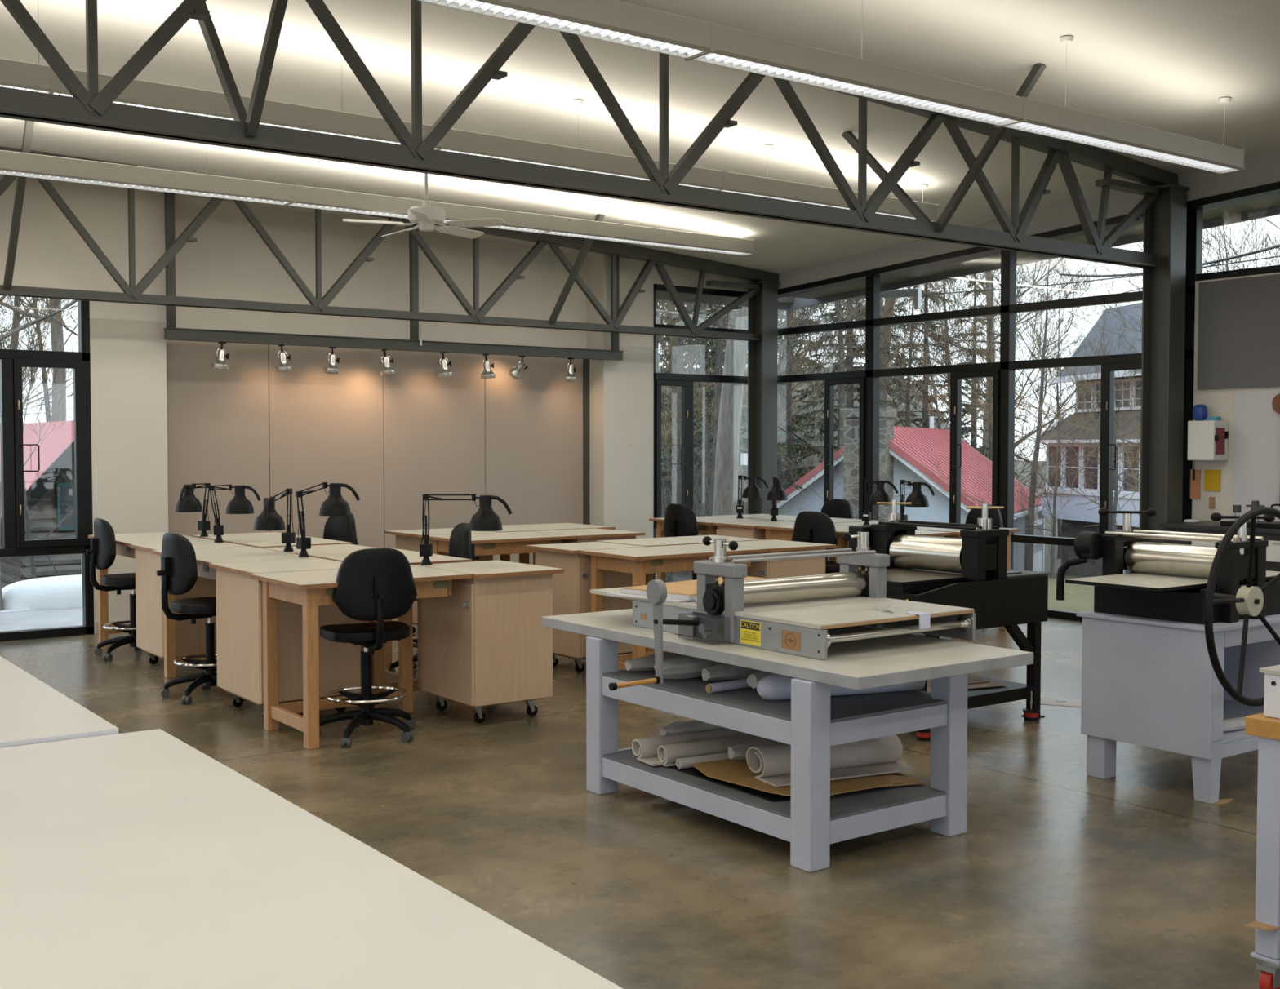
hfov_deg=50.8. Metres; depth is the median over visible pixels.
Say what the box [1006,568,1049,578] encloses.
table
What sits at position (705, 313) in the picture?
bare tree
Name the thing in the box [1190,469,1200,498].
paper
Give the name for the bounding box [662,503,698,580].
stool
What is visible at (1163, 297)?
steel column
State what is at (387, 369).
spot lamp
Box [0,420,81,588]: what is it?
house
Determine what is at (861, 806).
shelf
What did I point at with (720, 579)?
board
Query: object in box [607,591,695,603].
board
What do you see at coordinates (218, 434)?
panel
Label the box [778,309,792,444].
bare tree
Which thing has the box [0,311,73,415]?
bare tree
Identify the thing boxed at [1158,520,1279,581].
workbench
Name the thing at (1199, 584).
press
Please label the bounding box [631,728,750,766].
rolls
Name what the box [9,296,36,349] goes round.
bare tree
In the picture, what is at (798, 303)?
trim
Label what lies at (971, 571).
press
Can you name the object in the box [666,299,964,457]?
bare tree
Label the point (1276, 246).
power line
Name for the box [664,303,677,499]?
bare tree
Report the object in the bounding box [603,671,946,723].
shelf
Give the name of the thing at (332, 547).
base cabinet
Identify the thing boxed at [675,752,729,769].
paper roll
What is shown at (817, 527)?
stool
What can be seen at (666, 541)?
work table
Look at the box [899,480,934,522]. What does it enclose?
desk lamp
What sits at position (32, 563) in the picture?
bare tree
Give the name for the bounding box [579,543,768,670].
work table
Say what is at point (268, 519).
desk lamp
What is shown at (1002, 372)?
window
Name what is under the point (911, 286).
bare tree
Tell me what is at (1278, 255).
power line
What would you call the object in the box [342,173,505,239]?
ceiling fan
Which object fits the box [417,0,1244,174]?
pendant light
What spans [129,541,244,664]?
base cabinet
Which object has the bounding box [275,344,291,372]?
spot lamp
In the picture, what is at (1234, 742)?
shelf
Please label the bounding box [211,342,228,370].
spot lamp
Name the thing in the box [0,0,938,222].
pendant light
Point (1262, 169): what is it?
trim
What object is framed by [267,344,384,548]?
panel
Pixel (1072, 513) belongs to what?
house
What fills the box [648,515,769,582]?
work table
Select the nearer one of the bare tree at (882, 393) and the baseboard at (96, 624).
the baseboard at (96, 624)
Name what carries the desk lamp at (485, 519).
on the base cabinet at (486, 642)
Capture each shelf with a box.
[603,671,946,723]
[603,750,945,820]
[967,674,1033,709]
[1221,701,1263,758]
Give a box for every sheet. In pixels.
[927,675,990,687]
[967,675,1008,688]
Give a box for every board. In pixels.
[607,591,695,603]
[619,588,697,600]
[622,582,697,595]
[635,755,914,802]
[672,576,765,585]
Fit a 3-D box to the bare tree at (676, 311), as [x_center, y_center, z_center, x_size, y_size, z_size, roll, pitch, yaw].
[-1.606,-3.085,35.438,13.114,10.800,9.219,1,2,22]
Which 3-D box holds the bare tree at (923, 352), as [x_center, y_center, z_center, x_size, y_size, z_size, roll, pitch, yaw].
[8.560,-1.937,35.762,7.376,8.737,10.492,-1,2,-14]
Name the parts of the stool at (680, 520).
backrest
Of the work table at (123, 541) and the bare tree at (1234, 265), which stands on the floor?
the work table at (123, 541)
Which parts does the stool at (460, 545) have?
backrest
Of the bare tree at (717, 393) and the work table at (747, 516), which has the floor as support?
the work table at (747, 516)
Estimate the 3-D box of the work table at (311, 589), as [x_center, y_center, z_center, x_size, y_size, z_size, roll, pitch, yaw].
[-1.593,0.898,7.692,1.022,0.890,0.760,-2,3,-36]
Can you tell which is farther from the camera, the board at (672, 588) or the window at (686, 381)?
the window at (686, 381)
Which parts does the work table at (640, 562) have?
leg, leg, label plate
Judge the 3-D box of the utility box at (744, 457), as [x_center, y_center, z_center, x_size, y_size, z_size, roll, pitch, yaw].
[1.414,0.249,18.339,0.100,1.620,0.110,-2,3,-36]
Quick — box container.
[1191,404,1207,421]
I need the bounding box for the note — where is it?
[1208,497,1215,509]
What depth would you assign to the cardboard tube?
5.77 m
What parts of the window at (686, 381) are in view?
casement sash, handle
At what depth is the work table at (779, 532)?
12.11 m
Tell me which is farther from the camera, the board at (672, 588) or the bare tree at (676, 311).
the bare tree at (676, 311)
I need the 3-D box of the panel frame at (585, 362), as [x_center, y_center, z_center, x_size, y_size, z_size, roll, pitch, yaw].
[-2.467,-0.189,13.555,4.690,2.640,0.055,-2,3,-36]
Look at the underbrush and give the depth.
23.96 m
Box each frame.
[164,191,623,360]
[582,359,589,524]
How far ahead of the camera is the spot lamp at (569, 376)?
14.22 m
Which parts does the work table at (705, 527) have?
leg, label plate, leg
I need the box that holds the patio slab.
[0,607,82,631]
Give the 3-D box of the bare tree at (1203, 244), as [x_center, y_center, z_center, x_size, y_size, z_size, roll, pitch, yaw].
[10.460,-2.048,23.393,7.068,8.354,10.054,1,2,17]
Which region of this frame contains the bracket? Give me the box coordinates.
[846,288,921,309]
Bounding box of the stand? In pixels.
[1076,610,1279,804]
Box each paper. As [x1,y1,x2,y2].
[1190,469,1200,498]
[1204,469,1220,491]
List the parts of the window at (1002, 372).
handle, casement sash, handle, casement sash, handle, casement sash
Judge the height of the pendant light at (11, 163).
0.497 m
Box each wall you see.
[0,173,753,634]
[1190,272,1279,521]
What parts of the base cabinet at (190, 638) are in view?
board, door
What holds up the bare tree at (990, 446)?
on the ground
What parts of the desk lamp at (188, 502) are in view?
shade handle, lamp shade, arm, cord, arm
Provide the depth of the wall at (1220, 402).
11.33 m
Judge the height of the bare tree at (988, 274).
14.785 m
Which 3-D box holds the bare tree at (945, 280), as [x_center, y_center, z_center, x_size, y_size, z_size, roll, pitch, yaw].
[4.239,-4.889,39.104,6.852,14.215,8.244,0,2,-10]
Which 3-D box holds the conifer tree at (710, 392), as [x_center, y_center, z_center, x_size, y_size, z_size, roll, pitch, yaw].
[2.100,-2.740,30.697,4.374,9.605,4.248,-1,2,-14]
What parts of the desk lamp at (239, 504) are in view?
arm, arm, lamp shade, shade handle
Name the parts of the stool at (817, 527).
backrest, seat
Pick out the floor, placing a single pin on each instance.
(1060, 876)
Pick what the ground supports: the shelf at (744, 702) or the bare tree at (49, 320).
the bare tree at (49, 320)
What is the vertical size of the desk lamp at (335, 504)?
0.488 m
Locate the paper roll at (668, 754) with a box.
[657,734,762,766]
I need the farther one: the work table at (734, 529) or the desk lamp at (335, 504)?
the work table at (734, 529)
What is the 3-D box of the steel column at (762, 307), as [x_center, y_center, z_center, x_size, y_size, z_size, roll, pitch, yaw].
[1.417,-0.692,15.587,0.340,3.500,0.340,-2,3,-36]
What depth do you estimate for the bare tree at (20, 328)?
13.75 m
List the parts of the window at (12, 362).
handle, casement sash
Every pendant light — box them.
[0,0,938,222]
[0,144,755,256]
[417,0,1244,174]
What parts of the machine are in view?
bed plate, plate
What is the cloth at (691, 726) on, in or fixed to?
on the paper sheet
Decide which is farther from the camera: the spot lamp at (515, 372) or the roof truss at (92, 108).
the spot lamp at (515, 372)
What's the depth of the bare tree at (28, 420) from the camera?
35.41 m
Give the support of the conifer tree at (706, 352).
on the ground
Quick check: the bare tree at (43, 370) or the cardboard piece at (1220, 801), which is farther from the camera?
the bare tree at (43, 370)
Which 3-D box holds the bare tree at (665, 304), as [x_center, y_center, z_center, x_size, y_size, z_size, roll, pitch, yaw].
[-1.255,-3.447,38.341,9.538,11.489,5.238,2,3,42]
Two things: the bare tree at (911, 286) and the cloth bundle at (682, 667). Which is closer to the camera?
the cloth bundle at (682, 667)
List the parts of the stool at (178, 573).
backrest, seat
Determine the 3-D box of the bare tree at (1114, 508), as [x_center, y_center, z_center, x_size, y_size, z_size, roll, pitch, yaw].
[8.692,-0.500,25.365,3.171,4.786,2.635,0,2,-6]
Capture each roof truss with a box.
[0,0,1178,268]
[0,120,778,341]
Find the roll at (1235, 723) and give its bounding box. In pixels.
[1222,715,1247,732]
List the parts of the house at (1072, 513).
pane, pane, pane, pane, pane, pane, pane, pane, pane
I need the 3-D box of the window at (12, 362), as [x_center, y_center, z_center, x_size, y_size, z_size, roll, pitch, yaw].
[-6.929,-0.203,9.922,5.520,2.930,0.200,-2,3,-36]
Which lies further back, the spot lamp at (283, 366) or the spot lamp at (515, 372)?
the spot lamp at (515, 372)
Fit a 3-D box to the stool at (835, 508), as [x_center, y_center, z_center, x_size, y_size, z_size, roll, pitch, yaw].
[1.900,0.586,13.842,0.612,1.069,0.576,0,2,13]
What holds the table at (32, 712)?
on the floor
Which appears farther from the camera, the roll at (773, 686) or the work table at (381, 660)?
the work table at (381, 660)
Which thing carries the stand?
on the floor
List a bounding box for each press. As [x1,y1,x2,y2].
[590,531,976,690]
[826,499,1049,741]
[1056,506,1279,706]
[1220,500,1279,528]
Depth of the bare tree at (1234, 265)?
21.03 m
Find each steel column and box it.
[747,280,780,514]
[1139,183,1190,542]
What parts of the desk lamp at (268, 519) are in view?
shade handle, lamp shade, arm, arm, cord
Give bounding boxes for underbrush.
[0,432,824,582]
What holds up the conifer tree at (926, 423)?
on the ground
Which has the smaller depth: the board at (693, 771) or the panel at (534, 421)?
the board at (693, 771)
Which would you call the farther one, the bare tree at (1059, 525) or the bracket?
the bare tree at (1059, 525)
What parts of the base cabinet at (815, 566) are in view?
door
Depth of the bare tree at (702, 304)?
35.68 m
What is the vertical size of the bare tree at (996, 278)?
12.441 m
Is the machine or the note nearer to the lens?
the machine
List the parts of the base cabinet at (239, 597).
board, door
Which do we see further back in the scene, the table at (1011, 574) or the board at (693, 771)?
the table at (1011, 574)
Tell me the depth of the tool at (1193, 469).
11.46 m
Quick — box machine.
[1258,665,1279,719]
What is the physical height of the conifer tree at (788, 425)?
9.765 m
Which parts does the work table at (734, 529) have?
door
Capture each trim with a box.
[655,291,793,306]
[777,149,1279,289]
[777,206,1279,312]
[786,194,1279,299]
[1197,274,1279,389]
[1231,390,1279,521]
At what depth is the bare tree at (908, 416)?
39.35 m
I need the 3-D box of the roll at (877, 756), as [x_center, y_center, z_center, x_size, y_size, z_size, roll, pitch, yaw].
[0.822,1.128,5.782,0.694,0.131,0.253,-1,2,-25]
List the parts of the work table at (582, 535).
door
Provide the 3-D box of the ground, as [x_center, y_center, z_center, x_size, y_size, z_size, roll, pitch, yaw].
[7.607,-2.043,48.868,150.000,7.519,150.000,-2,3,-36]
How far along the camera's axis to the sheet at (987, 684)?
8.02 m
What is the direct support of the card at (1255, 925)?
on the workbench at (1267, 944)
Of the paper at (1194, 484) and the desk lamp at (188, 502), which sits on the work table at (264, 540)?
the desk lamp at (188, 502)
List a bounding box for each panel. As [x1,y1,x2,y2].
[165,339,270,536]
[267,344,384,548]
[382,350,484,548]
[484,355,583,564]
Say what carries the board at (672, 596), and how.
on the board at (619, 594)
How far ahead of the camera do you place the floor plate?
8.50 m
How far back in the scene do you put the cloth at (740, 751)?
5.95 m
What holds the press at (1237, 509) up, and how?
on the workbench at (1272, 535)
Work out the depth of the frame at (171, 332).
12.96 m
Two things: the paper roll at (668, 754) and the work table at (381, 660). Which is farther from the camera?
the work table at (381, 660)
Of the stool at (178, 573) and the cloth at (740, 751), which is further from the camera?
the stool at (178, 573)
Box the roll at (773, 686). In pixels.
[756,674,924,700]
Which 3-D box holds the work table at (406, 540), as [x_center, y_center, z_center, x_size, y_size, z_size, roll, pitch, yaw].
[-1.692,0.760,11.510,0.710,0.888,0.755,-2,3,-36]
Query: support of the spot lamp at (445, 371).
hanging from the frame at (171, 332)
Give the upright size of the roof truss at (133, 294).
1.234 m
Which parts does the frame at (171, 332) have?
pull cord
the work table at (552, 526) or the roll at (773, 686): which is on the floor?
the work table at (552, 526)
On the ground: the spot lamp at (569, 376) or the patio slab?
the patio slab
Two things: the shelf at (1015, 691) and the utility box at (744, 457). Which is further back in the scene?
the utility box at (744, 457)
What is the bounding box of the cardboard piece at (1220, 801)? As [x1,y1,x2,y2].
[1212,799,1232,804]
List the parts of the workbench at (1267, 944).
leg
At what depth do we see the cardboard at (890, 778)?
5.71 m
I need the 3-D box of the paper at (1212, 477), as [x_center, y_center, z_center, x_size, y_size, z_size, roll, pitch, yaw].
[4.824,-0.119,11.350,0.004,0.180,0.140,-2,3,-36]
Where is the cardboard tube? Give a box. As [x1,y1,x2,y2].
[705,679,750,693]
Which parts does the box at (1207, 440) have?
red panel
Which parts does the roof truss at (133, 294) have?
bearing seat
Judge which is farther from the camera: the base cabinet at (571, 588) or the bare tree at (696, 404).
the bare tree at (696, 404)
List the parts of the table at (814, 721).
leg, rail, rail, rail, leg, rail, rail, leg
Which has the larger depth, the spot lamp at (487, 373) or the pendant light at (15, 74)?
the spot lamp at (487, 373)
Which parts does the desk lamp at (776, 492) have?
arm, lamp shade, shade handle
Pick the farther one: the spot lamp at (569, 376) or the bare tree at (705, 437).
the bare tree at (705, 437)
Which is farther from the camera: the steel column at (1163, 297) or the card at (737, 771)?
the steel column at (1163, 297)
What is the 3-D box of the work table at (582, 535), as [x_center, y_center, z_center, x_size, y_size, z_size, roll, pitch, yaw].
[-0.460,0.762,11.460,0.700,0.888,0.750,-2,3,-36]
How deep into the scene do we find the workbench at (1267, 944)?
3.92 m
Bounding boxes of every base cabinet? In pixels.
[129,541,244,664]
[208,558,360,719]
[260,544,377,654]
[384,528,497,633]
[414,560,564,724]
[525,542,644,672]
[718,539,836,578]
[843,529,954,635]
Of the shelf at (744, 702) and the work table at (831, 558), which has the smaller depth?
the shelf at (744, 702)
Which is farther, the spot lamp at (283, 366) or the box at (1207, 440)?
the spot lamp at (283, 366)
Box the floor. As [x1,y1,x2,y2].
[0,617,1261,988]
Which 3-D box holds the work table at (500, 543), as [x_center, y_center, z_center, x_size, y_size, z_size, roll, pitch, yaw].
[-1.142,0.780,10.961,0.990,0.890,0.750,-2,3,-36]
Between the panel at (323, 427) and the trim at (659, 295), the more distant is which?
the trim at (659, 295)
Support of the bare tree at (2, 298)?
on the ground
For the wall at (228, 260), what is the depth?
12.73 m
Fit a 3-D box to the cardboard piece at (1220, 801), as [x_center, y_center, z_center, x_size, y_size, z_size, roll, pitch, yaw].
[2.646,1.398,6.127,0.154,0.004,0.062,0,2,-13]
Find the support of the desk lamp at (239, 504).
on the base cabinet at (190, 638)
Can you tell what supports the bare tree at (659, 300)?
on the ground
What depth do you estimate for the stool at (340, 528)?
11.20 m
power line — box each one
[921,255,1279,294]
[1016,262,1219,302]
[1058,244,1279,277]
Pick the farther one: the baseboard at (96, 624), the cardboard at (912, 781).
the baseboard at (96, 624)
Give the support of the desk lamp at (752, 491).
on the work table at (705, 527)
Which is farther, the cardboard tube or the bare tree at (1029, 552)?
the bare tree at (1029, 552)
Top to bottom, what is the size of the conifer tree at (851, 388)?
12.430 m
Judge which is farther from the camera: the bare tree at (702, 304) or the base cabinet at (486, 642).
the bare tree at (702, 304)
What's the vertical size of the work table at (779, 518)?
0.893 m
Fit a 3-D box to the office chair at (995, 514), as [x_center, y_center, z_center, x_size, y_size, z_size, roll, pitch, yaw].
[3.037,0.638,12.391,0.612,1.069,0.576,1,2,20]
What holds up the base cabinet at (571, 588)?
on the floor
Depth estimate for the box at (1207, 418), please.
11.18 m
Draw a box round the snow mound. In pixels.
[0,574,82,612]
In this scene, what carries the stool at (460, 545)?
on the floor
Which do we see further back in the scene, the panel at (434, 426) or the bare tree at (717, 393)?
the bare tree at (717, 393)
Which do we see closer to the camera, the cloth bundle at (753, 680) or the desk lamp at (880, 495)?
the cloth bundle at (753, 680)
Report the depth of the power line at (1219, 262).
21.19 m
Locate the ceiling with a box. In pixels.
[0,0,1279,273]
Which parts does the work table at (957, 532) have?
leg, leg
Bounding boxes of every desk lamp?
[174,483,210,537]
[208,484,261,542]
[253,488,295,551]
[295,482,359,557]
[419,494,511,565]
[736,475,768,518]
[765,476,787,521]
[862,479,897,525]
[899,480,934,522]
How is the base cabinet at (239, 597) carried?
on the floor
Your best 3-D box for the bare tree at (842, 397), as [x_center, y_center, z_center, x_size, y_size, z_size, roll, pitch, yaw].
[4.674,-2.674,35.751,6.976,10.026,5.798,0,2,-8]
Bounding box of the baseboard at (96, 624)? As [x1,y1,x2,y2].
[95,620,129,634]
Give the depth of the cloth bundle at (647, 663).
6.23 m
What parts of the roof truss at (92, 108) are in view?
bearing seat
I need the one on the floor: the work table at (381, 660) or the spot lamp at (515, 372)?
the work table at (381, 660)
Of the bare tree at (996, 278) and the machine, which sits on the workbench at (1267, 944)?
the machine
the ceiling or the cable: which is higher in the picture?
the ceiling
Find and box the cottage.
[777,408,1044,572]
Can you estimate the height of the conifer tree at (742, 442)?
12.995 m
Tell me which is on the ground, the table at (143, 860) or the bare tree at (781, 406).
the bare tree at (781, 406)
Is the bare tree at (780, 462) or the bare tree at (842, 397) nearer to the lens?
the bare tree at (842, 397)
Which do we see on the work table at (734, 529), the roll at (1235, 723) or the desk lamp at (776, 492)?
the desk lamp at (776, 492)
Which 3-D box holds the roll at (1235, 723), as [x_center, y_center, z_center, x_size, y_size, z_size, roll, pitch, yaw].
[2.823,1.095,6.417,0.526,0.059,0.060,-1,2,-27]
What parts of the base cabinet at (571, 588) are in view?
board, door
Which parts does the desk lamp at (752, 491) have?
arm, arm, lamp shade, shade handle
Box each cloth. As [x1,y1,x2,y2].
[659,720,727,736]
[727,737,783,759]
[1183,519,1199,523]
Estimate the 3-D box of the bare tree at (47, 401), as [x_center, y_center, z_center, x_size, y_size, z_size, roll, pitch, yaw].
[-12.943,-4.837,33.928,13.114,11.978,9.219,-1,2,-23]
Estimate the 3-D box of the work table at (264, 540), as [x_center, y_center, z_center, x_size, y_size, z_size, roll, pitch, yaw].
[-2.900,0.793,10.524,0.705,0.896,1.542,-2,3,-36]
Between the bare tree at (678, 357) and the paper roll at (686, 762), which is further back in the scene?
the bare tree at (678, 357)
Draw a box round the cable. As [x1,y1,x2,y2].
[157,294,167,341]
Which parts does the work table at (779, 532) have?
leg, leg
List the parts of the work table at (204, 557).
leg, label plate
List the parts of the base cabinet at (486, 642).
door, board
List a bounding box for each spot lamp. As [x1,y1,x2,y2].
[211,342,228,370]
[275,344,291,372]
[324,346,339,373]
[380,349,395,375]
[438,351,453,377]
[480,354,494,378]
[509,355,528,379]
[563,358,576,382]
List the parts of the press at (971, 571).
leg, bed plate, tie rod, leg, bed rail, tie rod, frame panel, leg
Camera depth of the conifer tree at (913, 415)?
48.09 m
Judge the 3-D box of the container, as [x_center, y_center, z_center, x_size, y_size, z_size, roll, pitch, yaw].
[4.703,-0.688,11.309,0.100,0.138,0.109,-2,3,-36]
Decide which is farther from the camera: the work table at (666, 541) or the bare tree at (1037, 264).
the bare tree at (1037, 264)
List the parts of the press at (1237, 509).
chrome post, knob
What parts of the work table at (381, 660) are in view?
leg, leg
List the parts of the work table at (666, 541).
leg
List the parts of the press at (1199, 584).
lever, gear motor, tie rod, bed plate, frame, tie rod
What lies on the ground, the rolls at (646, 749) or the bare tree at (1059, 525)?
the bare tree at (1059, 525)
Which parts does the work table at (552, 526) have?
leg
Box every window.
[0,300,93,641]
[653,284,747,582]
[777,181,1279,622]
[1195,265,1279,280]
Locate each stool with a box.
[85,518,159,661]
[156,533,244,704]
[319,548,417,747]
[323,513,358,545]
[388,523,479,672]
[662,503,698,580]
[791,511,860,626]
[820,498,853,519]
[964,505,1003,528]
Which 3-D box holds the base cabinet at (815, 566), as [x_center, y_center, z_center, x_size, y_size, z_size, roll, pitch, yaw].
[0.980,0.813,10.048,0.662,0.888,0.690,-2,3,-36]
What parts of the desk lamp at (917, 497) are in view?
arm, arm, lamp shade, shade handle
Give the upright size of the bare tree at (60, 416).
13.761 m
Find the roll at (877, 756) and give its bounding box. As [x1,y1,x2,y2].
[746,734,915,786]
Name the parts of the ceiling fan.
fan blade, fan blade, blade arm, blade arm, fan blade, blade arm, blade arm, fan blade, fan blade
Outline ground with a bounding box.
[0,367,1095,612]
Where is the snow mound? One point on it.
(64, 591)
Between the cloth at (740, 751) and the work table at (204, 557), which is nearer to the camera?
the cloth at (740, 751)
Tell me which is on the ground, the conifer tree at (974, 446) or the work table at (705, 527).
the conifer tree at (974, 446)
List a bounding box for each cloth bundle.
[625,652,682,671]
[653,655,723,679]
[701,663,761,680]
[746,671,774,688]
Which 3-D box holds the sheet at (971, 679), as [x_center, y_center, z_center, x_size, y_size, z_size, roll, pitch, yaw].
[1.833,1.121,8.148,0.440,0.005,0.340,-1,2,-29]
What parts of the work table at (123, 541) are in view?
leg, label plate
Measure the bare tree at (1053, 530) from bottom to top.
6.440 m
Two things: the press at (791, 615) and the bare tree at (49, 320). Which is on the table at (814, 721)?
the press at (791, 615)
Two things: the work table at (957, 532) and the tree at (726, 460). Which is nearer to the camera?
the work table at (957, 532)
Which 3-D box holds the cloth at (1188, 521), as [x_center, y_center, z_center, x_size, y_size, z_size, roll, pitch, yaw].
[4.517,0.218,11.020,0.100,0.028,0.118,-2,3,-36]
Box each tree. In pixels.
[0,295,77,581]
[0,295,78,422]
[0,296,77,422]
[0,297,77,350]
[0,298,66,520]
[0,298,77,611]
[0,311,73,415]
[3,324,78,423]
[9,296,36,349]
[9,296,78,336]
[12,299,78,404]
[655,299,708,535]
[655,299,803,535]
[655,299,824,504]
[655,299,866,515]
[655,299,950,513]
[655,300,747,505]
[655,301,861,504]
[655,302,809,515]
[655,303,690,356]
[655,303,861,477]
[655,339,810,573]
[656,299,935,444]
[659,302,819,509]
[661,286,944,478]
[661,298,928,515]
[661,307,821,515]
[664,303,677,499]
[665,298,866,374]
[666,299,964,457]
[688,280,946,404]
[707,279,948,455]
[738,305,844,504]
[777,298,926,487]
[777,313,796,478]
[778,297,930,463]
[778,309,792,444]
[795,286,1118,527]
[826,273,1021,431]
[844,257,1142,491]
[845,263,1083,426]
[879,297,895,408]
[880,257,1093,452]
[880,279,988,453]
[883,257,1118,571]
[891,269,1088,447]
[909,216,1279,531]
[909,306,1141,578]
[920,274,1028,477]
[924,257,1092,444]
[926,269,1123,559]
[1032,220,1279,493]
[1037,346,1141,531]
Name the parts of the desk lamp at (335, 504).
arm, arm, lamp shade, shade handle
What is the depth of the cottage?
30.21 m
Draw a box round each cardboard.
[781,773,925,795]
[872,773,908,783]
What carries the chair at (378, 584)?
on the floor
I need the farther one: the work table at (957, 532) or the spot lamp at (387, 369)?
the spot lamp at (387, 369)
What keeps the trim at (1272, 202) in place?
attached to the wall at (1220, 402)
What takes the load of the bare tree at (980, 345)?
on the ground
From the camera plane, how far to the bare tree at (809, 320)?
33.55 m
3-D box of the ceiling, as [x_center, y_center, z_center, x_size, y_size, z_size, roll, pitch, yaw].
[-2.168,-2.923,2.864,21.600,1.809,17.750,-2,3,-36]
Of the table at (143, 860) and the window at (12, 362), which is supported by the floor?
the table at (143, 860)
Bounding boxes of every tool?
[1192,460,1195,479]
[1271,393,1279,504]
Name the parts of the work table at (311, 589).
leg, leg, label plate, leg, label plate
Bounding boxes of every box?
[740,453,747,515]
[1186,420,1228,460]
[1206,417,1221,420]
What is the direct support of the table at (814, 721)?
on the floor
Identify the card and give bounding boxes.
[692,759,892,796]
[1244,921,1279,931]
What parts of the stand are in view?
leg, leg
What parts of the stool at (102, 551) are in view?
backrest, seat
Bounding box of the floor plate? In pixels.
[1040,697,1081,707]
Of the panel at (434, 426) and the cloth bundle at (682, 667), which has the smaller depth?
the cloth bundle at (682, 667)
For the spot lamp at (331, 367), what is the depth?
12.65 m
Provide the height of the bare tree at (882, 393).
17.400 m
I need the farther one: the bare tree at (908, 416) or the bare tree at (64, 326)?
the bare tree at (908, 416)
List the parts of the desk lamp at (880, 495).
arm, arm, lamp shade, shade handle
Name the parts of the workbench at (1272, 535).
drawer, drawer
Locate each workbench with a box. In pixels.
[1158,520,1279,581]
[1244,712,1279,988]
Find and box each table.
[0,656,118,748]
[0,728,623,988]
[88,532,214,643]
[151,546,317,678]
[191,532,351,548]
[248,564,472,750]
[294,548,472,708]
[429,531,575,564]
[494,523,615,561]
[532,528,644,564]
[542,608,1033,872]
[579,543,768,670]
[595,535,765,652]
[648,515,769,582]
[709,514,796,519]
[711,520,795,539]
[747,516,878,560]
[756,524,885,629]
[829,520,882,561]
[916,526,1020,630]
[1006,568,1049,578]
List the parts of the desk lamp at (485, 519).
arm, arm, cord, lamp shade, shade handle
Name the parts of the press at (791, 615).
crank handle, plate, crank arm, plate, tie rod, bed plate, maker plate, tie rod, tape strip, plate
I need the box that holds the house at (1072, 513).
[1033,302,1142,576]
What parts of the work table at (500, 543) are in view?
leg, leg, label plate, leg, label plate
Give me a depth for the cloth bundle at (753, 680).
5.72 m
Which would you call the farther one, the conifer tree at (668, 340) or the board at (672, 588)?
the conifer tree at (668, 340)
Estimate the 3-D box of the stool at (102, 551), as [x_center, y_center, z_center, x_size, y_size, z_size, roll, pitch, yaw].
[-3.928,0.711,10.381,0.612,1.069,0.576,1,2,20]

